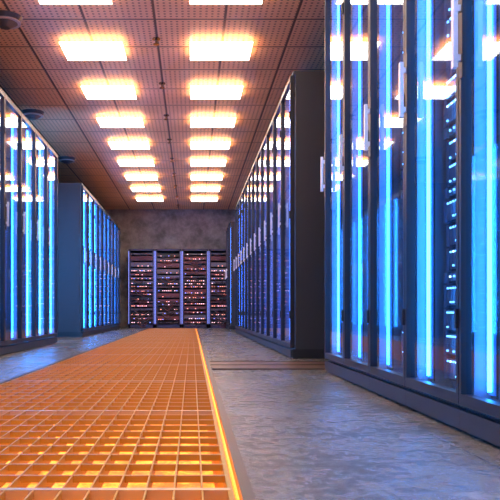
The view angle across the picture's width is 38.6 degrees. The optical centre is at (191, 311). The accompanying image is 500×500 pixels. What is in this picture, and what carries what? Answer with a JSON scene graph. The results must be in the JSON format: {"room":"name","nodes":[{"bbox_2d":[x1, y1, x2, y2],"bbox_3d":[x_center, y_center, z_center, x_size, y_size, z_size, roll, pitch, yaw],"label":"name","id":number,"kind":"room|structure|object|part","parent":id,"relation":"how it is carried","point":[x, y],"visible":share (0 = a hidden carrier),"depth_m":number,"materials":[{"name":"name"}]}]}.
{"room":"server room","nodes":[
{"label":"server room","id":0,"kind":"room"},
{"bbox_2d":[0,0,324,208],"bbox_3d":[-0.200,-2.500,7.175,6.600,0.100,19.550,0,0,0],"label":"ceiling","id":1,"kind":"structure","parent":0,"point":[287,36],"depth_m":7.51,"materials":[{"name":"tile"}]},
{"bbox_2d":[0,10,22,29],"bbox_3d":[-1.550,-2.405,5.900,0.280,0.090,0.280,0,0,0],"label":"ceiling vent","id":2,"kind":"object","parent":1,"relation":"in","point":[8,19],"visible":1,"depth_m":5.84,"materials":[{"name":"grey"}]},
{"bbox_2d":[21,109,43,119],"bbox_3d":[-1.950,-2.405,8.700,0.280,0.090,0.280,0,0,0],"label":"ceiling vent","id":3,"kind":"object","parent":1,"relation":"in","point":[32,114],"visible":0.91,"depth_m":8.62,"materials":[{"name":"grey"}]},
{"bbox_2d":[58,156,75,163],"bbox_3d":[-1.990,-2.405,11.300,0.280,0.090,0.280,0,0,0],"label":"ceiling vent","id":4,"kind":"object","parent":1,"relation":"in","point":[64,159],"visible":1,"depth_m":11.22,"materials":[{"name":"grey"}]},
{"bbox_2d":[39,0,111,3],"bbox_3d":[-0.905,-2.427,5.325,0.560,0.045,0.450,0,0,0],"label":"ceiling light","id":5,"kind":"object","parent":1,"relation":"attached to","point":[41,1],"depth_m":5.51,"materials":[{"name":"white plastic"}]},
{"bbox_2d":[59,40,126,59],"bbox_3d":[-0.905,-2.427,6.560,0.560,0.045,0.450,0,0,0],"label":"ceiling light","id":6,"kind":"object","parent":1,"relation":"attached to","point":[113,50],"depth_m":6.53,"materials":[{"name":"white plastic"}]},
{"bbox_2d":[81,84,136,98],"bbox_3d":[-0.905,-2.427,7.795,0.560,0.045,0.450,0,0,0],"label":"ceiling light","id":7,"kind":"object","parent":1,"relation":"attached to","point":[91,92],"depth_m":7.78,"materials":[{"name":"white plastic"}]},
{"bbox_2d":[97,116,143,127],"bbox_3d":[-0.905,-2.427,9.030,0.560,0.045,0.450,0,0,0],"label":"ceiling light","id":8,"kind":"object","parent":1,"relation":"attached to","point":[105,122],"depth_m":9.01,"materials":[{"name":"white plastic"}]},
{"bbox_2d":[108,140,149,148],"bbox_3d":[-0.905,-2.427,10.265,0.560,0.045,0.450,0,0,0],"label":"ceiling light","id":9,"kind":"object","parent":1,"relation":"attached to","point":[114,144],"depth_m":10.19,"materials":[{"name":"white plastic"}]},
{"bbox_2d":[117,158,153,165],"bbox_3d":[-0.905,-2.427,11.500,0.560,0.045,0.450,0,0,0],"label":"ceiling light","id":10,"kind":"object","parent":1,"relation":"attached to","point":[122,162],"depth_m":11.42,"materials":[{"name":"white plastic"}]},
{"bbox_2d":[125,174,157,179],"bbox_3d":[-0.905,-2.427,12.735,0.560,0.045,0.450,0,0,0],"label":"ceiling light","id":11,"kind":"object","parent":1,"relation":"attached to","point":[129,177],"depth_m":12.70,"materials":[{"name":"white plastic"}]},
{"bbox_2d":[131,187,160,191],"bbox_3d":[-0.905,-2.427,13.970,0.560,0.045,0.450,0,0,0],"label":"ceiling light","id":12,"kind":"object","parent":1,"relation":"attached to","point":[135,189],"depth_m":13.94,"materials":[{"name":"white plastic"}]},
{"bbox_2d":[136,198,162,200],"bbox_3d":[-0.905,-2.427,15.205,0.560,0.045,0.450,0,0,0],"label":"ceiling light","id":13,"kind":"object","parent":1,"relation":"attached to","point":[138,199],"depth_m":15.18,"materials":[{"name":"white plastic"}]},
{"bbox_2d":[152,37,159,45],"bbox_3d":[-0.320,-2.422,6.360,0.070,0.056,0.070,0,0,0],"label":"sprinkler","id":14,"kind":"object","parent":1,"relation":"attached to","point":[156,39],"visible":1,"depth_m":6.35,"materials":[{"name":"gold metal"}]},
{"bbox_2d":[159,82,164,88],"bbox_3d":[-0.320,-2.422,7.595,0.070,0.056,0.070,0,0,0],"label":"sprinkler","id":15,"kind":"object","parent":1,"relation":"attached to","point":[160,83],"visible":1,"depth_m":7.58,"materials":[{"name":"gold metal"}]},
{"bbox_2d":[191,198,217,200],"bbox_3d":[0.264,-2.427,15.205,0.560,0.045,0.450,0,0,0],"label":"ceiling light","id":16,"kind":"object","parent":1,"relation":"attached to","point":[192,199],"depth_m":15.18,"materials":[{"name":"white plastic"}]},
{"bbox_2d":[191,187,219,191],"bbox_3d":[0.264,-2.427,13.970,0.560,0.045,0.450,0,0,0],"label":"ceiling light","id":17,"kind":"object","parent":1,"relation":"attached to","point":[194,189],"depth_m":13.94,"materials":[{"name":"white plastic"}]},
{"bbox_2d":[191,174,222,179],"bbox_3d":[0.264,-2.427,12.735,0.560,0.045,0.450,0,0,0],"label":"ceiling light","id":18,"kind":"object","parent":1,"relation":"attached to","point":[193,177],"depth_m":12.70,"materials":[{"name":"white plastic"}]},
{"bbox_2d":[191,160,225,165],"bbox_3d":[0.264,-2.427,11.500,0.560,0.045,0.450,0,0,0],"label":"ceiling light","id":19,"kind":"object","parent":1,"relation":"attached to","point":[193,162],"depth_m":11.42,"materials":[{"name":"white plastic"}]},
{"bbox_2d":[191,140,229,148],"bbox_3d":[0.264,-2.427,10.265,0.560,0.045,0.450,0,0,0],"label":"ceiling light","id":20,"kind":"object","parent":1,"relation":"attached to","point":[196,144],"depth_m":10.19,"materials":[{"name":"white plastic"}]},
{"bbox_2d":[191,116,235,127],"bbox_3d":[0.264,-2.427,9.030,0.560,0.045,0.450,0,0,0],"label":"ceiling light","id":21,"kind":"object","parent":1,"relation":"attached to","point":[196,122],"depth_m":9.01,"materials":[{"name":"white plastic"}]},
{"bbox_2d":[190,84,242,98],"bbox_3d":[0.264,-2.427,7.795,0.560,0.045,0.450,0,0,0],"label":"ceiling light","id":22,"kind":"object","parent":1,"relation":"attached to","point":[197,92],"depth_m":7.78,"materials":[{"name":"white plastic"}]},
{"bbox_2d":[190,40,252,59],"bbox_3d":[0.264,-2.427,6.560,0.560,0.045,0.450,0,0,0],"label":"ceiling light","id":23,"kind":"object","parent":1,"relation":"attached to","point":[199,50],"depth_m":6.53,"materials":[{"name":"white plastic"}]},
{"bbox_2d":[190,0,261,3],"bbox_3d":[0.264,-2.427,5.325,0.560,0.045,0.450,0,0,0],"label":"ceiling light","id":24,"kind":"object","parent":1,"relation":"attached to","point":[191,1],"depth_m":5.51,"materials":[{"name":"white plastic"}]},
{"bbox_2d":[105,209,234,326],"bbox_3d":[-0.200,-0.890,17.025,6.600,3.320,0.150,0,0,0],"label":"wall","id":25,"kind":"structure","parent":0,"point":[181,229],"depth_m":16.95,"materials":[{"name":"concrete"}]},
{"bbox_2d":[0,327,499,499],"bbox_3d":[-0.200,0.570,7.175,6.600,0.401,19.550,0,0,0],"label":"floor","id":26,"kind":"structure","parent":0,"point":[299,434],"depth_m":2.24,"materials":[{"name":"concrete"}]},
{"bbox_2d":[0,88,5,354],"bbox_3d":[-2.105,-0.770,5.801,1.050,2.280,0.598,0,0,0],"label":"rack","id":27,"kind":"object","parent":26,"relation":"on","point":[2,94],"visible":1,"depth_m":6.08,"materials":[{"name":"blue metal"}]},
{"bbox_2d":[2,90,21,354],"bbox_3d":[-2.105,-0.770,6.401,1.050,2.280,0.598,0,0,0],"label":"rack","id":28,"kind":"object","parent":26,"relation":"on","point":[13,116],"visible":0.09,"depth_m":6.68,"materials":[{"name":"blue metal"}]},
{"bbox_2d":[19,110,35,350],"bbox_3d":[-2.105,-0.770,7.001,1.050,2.280,0.598,0,0,0],"label":"rack","id":29,"kind":"object","parent":26,"relation":"on","point":[28,131],"visible":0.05,"depth_m":7.28,"materials":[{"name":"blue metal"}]},
{"bbox_2d":[32,126,47,347],"bbox_3d":[-2.105,-0.770,7.601,1.050,2.280,0.598,0,0,0],"label":"rack","id":30,"kind":"object","parent":26,"relation":"on","point":[41,144],"visible":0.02,"depth_m":7.88,"materials":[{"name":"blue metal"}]},
{"bbox_2d":[44,143,57,344],"bbox_3d":[-2.105,-0.770,8.201,1.050,2.280,0.598,0,0,0],"label":"rack","id":31,"kind":"object","parent":26,"relation":"on","point":[51,154],"visible":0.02,"depth_m":8.48,"materials":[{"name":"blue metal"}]},
{"bbox_2d":[54,183,89,336],"bbox_3d":[-2.105,-0.770,10.801,1.050,2.280,0.598,0,0,0],"label":"rack","id":32,"kind":"object","parent":26,"relation":"on","point":[71,196],"visible":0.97,"depth_m":10.50,"materials":[{"name":"black metal"}]},
{"bbox_2d":[86,192,94,334],"bbox_3d":[-2.105,-0.770,11.401,1.050,2.280,0.598,0,0,0],"label":"rack","id":33,"kind":"object","parent":26,"relation":"on","point":[91,198],"visible":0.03,"depth_m":11.68,"materials":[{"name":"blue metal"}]},
{"bbox_2d":[93,198,99,333],"bbox_3d":[-2.105,-0.770,12.001,1.050,2.280,0.598,0,0,0],"label":"rack","id":34,"kind":"object","parent":26,"relation":"on","point":[96,204],"visible":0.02,"depth_m":12.28,"materials":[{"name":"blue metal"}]},
{"bbox_2d":[98,202,103,332],"bbox_3d":[-2.105,-0.770,12.601,1.050,2.280,0.598,0,0,0],"label":"rack","id":35,"kind":"object","parent":26,"relation":"on","point":[101,225],"visible":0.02,"depth_m":12.74,"materials":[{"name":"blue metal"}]},
{"bbox_2d":[102,207,107,331],"bbox_3d":[-2.105,-0.770,13.201,1.050,2.280,0.598,0,0,0],"label":"rack","id":36,"kind":"object","parent":26,"relation":"on","point":[105,229],"visible":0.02,"depth_m":13.23,"materials":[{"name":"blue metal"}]},
{"bbox_2d":[105,213,110,330],"bbox_3d":[-2.105,-0.770,13.801,1.050,2.280,0.598,0,0,0],"label":"rack","id":37,"kind":"object","parent":26,"relation":"on","point":[108,327],"visible":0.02,"depth_m":13.84,"materials":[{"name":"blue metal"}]},
{"bbox_2d":[110,218,114,330],"bbox_3d":[-2.105,-0.770,14.401,1.050,2.280,0.598,0,0,0],"label":"rack","id":38,"kind":"object","parent":26,"relation":"on","point":[112,220],"visible":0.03,"depth_m":14.51,"materials":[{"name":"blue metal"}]},
{"bbox_2d":[113,221,117,329],"bbox_3d":[-2.105,-0.770,15.001,1.050,2.280,0.598,0,0,0],"label":"rack","id":39,"kind":"object","parent":26,"relation":"on","point":[115,224],"visible":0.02,"depth_m":15.07,"materials":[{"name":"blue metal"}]},
{"bbox_2d":[116,225,120,328],"bbox_3d":[-2.105,-0.770,15.601,1.050,2.280,0.598,0,0,0],"label":"rack","id":40,"kind":"object","parent":26,"relation":"on","point":[118,227],"visible":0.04,"depth_m":15.69,"materials":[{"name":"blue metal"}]},
{"bbox_2d":[1,330,239,499],"bbox_3d":[-0.443,0.574,8.250,1.085,0.393,15.900,0,0,0],"label":"trench","id":41,"kind":"object","parent":26,"relation":"in","point":[31,485],"depth_m":2.72,"materials":[{"name":"orange"}]},
{"bbox_3d":[0.093,0.389,8.250,0.005,0.023,15.900,0,0,0],"label":"amber led strip","id":42,"kind":"part","parent":41,"relation":"part of","materials":[{"name":"orange plastic"}]},
{"bbox_2d":[0,328,255,499],"bbox_3d":[-0.443,0.368,8.250,1.135,0.004,15.900,0,0,0],"label":"trim","id":43,"kind":"structure","parent":26,"relation":"on","point":[247,493],"depth_m":2.16,"materials":[{"name":"grey metal"}]},
{"bbox_2d":[128,249,154,327],"bbox_3d":[-1.160,-0.537,16.558,0.600,1.826,0.525,0,0,0],"label":"rack","id":44,"kind":"object","parent":26,"relation":"on","point":[141,262],"visible":0.99,"depth_m":16.34,"materials":[{"name":"steel"},{"name":"black steel"}]},
{"bbox_2d":[155,249,181,327],"bbox_3d":[-0.545,-0.540,16.558,0.600,1.820,0.525,0,0,0],"label":"rack","id":45,"kind":"object","parent":26,"relation":"on","point":[168,262],"visible":1,"depth_m":16.34,"materials":[{"name":"steel"},{"name":"black steel"}]},
{"bbox_2d":[182,249,207,327],"bbox_3d":[0.070,-0.537,16.558,0.600,1.826,0.525,0,0,0],"label":"rack","id":46,"kind":"object","parent":26,"relation":"on","point":[194,261],"visible":0.99,"depth_m":16.34,"materials":[{"name":"steel"},{"name":"black steel"}]},
{"bbox_2d":[208,249,225,327],"bbox_3d":[0.685,-0.537,16.558,0.600,1.826,0.525,0,0,0],"label":"rack","id":47,"kind":"object","parent":26,"relation":"on","point":[216,257],"visible":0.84,"depth_m":16.34,"materials":[{"name":"steel"},{"name":"black steel"}]},
{"bbox_2d":[225,229,227,327],"bbox_3d":[1.275,-0.770,15.899,1.050,2.280,0.598,0,0,0],"label":"rack","id":48,"kind":"object","parent":26,"relation":"on","point":[226,229],"visible":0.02,"depth_m":16.18,"materials":[{"name":"black metal"}]},
{"bbox_2d":[226,222,235,329],"bbox_3d":[1.275,-0.770,15.299,1.050,2.280,0.598,0,0,0],"label":"rack","id":49,"kind":"object","parent":26,"relation":"on","point":[230,272],"visible":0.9,"depth_m":15.00,"materials":[{"name":"black metal"}]},
{"bbox_2d":[234,205,236,332],"bbox_3d":[1.275,-0.770,12.519,1.050,2.280,0.598,0,0,0],"label":"rack","id":50,"kind":"object","parent":26,"relation":"on","point":[235,269],"visible":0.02,"depth_m":12.74,"materials":[{"name":"black metal"}]},
{"bbox_2d":[236,198,239,333],"bbox_3d":[1.275,-0.770,11.919,1.050,2.280,0.598,0,0,0],"label":"rack","id":51,"kind":"object","parent":26,"relation":"on","point":[238,202],"visible":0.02,"depth_m":12.12,"materials":[{"name":"black metal"}]},
{"bbox_2d":[238,193,241,334],"bbox_3d":[1.275,-0.770,11.319,1.050,2.280,0.598,0,0,0],"label":"rack","id":52,"kind":"object","parent":26,"relation":"on","point":[239,264],"visible":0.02,"depth_m":11.46,"materials":[{"name":"black metal"}]},
{"bbox_2d":[240,185,244,335],"bbox_3d":[1.275,-0.770,10.719,1.050,2.280,0.598,0,0,0],"label":"rack","id":53,"kind":"object","parent":26,"relation":"on","point":[243,190],"visible":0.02,"depth_m":10.95,"materials":[{"name":"black metal"}]},
{"bbox_2d":[243,178,249,338],"bbox_3d":[1.275,-0.770,10.119,1.050,2.280,0.598,0,0,0],"label":"rack","id":54,"kind":"object","parent":26,"relation":"on","point":[246,183],"visible":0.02,"depth_m":10.34,"materials":[{"name":"black metal"}]},
{"bbox_2d":[246,169,252,339],"bbox_3d":[1.275,-0.770,9.519,1.050,2.280,0.598,0,0,0],"label":"rack","id":55,"kind":"object","parent":26,"relation":"on","point":[249,256],"visible":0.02,"depth_m":9.73,"materials":[{"name":"black metal"}]},
{"bbox_2d":[250,159,257,340],"bbox_3d":[1.275,-0.770,8.919,1.050,2.280,0.598,0,0,0],"label":"rack","id":56,"kind":"object","parent":26,"relation":"on","point":[253,252],"visible":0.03,"depth_m":9.10,"materials":[{"name":"black metal"}]},
{"bbox_2d":[254,147,262,344],"bbox_3d":[1.275,-0.770,8.319,1.050,2.280,0.598,0,0,0],"label":"rack","id":57,"kind":"object","parent":26,"relation":"on","point":[258,158],"visible":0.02,"depth_m":8.48,"materials":[{"name":"black metal"}]},
{"bbox_2d":[259,135,268,345],"bbox_3d":[1.275,-0.770,7.719,1.050,2.280,0.598,0,0,0],"label":"rack","id":58,"kind":"object","parent":26,"relation":"on","point":[264,340],"visible":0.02,"depth_m":7.88,"materials":[{"name":"black metal"}]},
{"bbox_2d":[210,361,324,369],"bbox_3d":[1.615,0.366,4.900,2.970,0.008,0.700,0,0,0],"label":"duct","id":59,"kind":"object","parent":26,"relation":"on","point":[215,365],"visible":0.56,"depth_m":4.86,"materials":[{"name":"grey metal"}]},
{"bbox_2d":[264,118,274,349],"bbox_3d":[1.275,-0.770,7.119,1.050,2.280,0.598,0,0,0],"label":"rack","id":60,"kind":"object","parent":26,"relation":"on","point":[269,134],"visible":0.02,"depth_m":7.27,"materials":[{"name":"black metal"}]},
{"bbox_2d":[270,99,285,352],"bbox_3d":[1.275,-0.770,6.519,1.050,2.280,0.598,0,0,0],"label":"rack","id":61,"kind":"object","parent":26,"relation":"on","point":[276,231],"visible":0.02,"depth_m":6.59,"materials":[{"name":"black metal"}]},
{"bbox_2d":[278,71,324,358],"bbox_3d":[1.275,-0.770,5.919,1.050,2.280,0.598,0,0,0],"label":"rack","id":62,"kind":"object","parent":26,"relation":"on","point":[303,96],"visible":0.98,"depth_m":5.62,"materials":[{"name":"black metal"}]},
{"bbox_2d":[320,0,347,379],"bbox_3d":[1.315,-0.810,4.104,1.050,2.360,0.549,0,0,0],"label":"rack","id":63,"kind":"object","parent":26,"relation":"on","point":[333,186],"visible":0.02,"depth_m":4.36,"materials":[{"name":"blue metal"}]},
{"bbox_2d":[339,0,373,391],"bbox_3d":[1.315,-0.810,3.554,1.050,2.360,0.549,0,0,0],"label":"rack","id":64,"kind":"object","parent":26,"relation":"on","point":[355,167],"visible":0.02,"depth_m":3.81,"materials":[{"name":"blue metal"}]},
{"bbox_2d":[364,0,415,407],"bbox_3d":[1.315,-0.810,3.005,1.050,2.360,0.549,0,0,0],"label":"rack","id":65,"kind":"object","parent":26,"relation":"on","point":[386,143],"visible":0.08,"depth_m":3.26,"materials":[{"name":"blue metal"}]},
{"bbox_2d":[399,0,465,431],"bbox_3d":[1.315,-0.810,2.454,1.050,2.360,0.549,0,0,0],"label":"rack","id":66,"kind":"object","parent":26,"relation":"on","point":[434,393],"visible":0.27,"depth_m":2.71,"materials":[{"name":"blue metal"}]},
{"bbox_2d":[451,0,499,446],"bbox_3d":[1.315,-0.810,1.905,1.050,2.360,0.549,0,0,0],"label":"rack","id":67,"kind":"object","parent":26,"relation":"on","point":[475,24],"visible":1,"depth_m":2.16,"materials":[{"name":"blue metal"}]}
]}

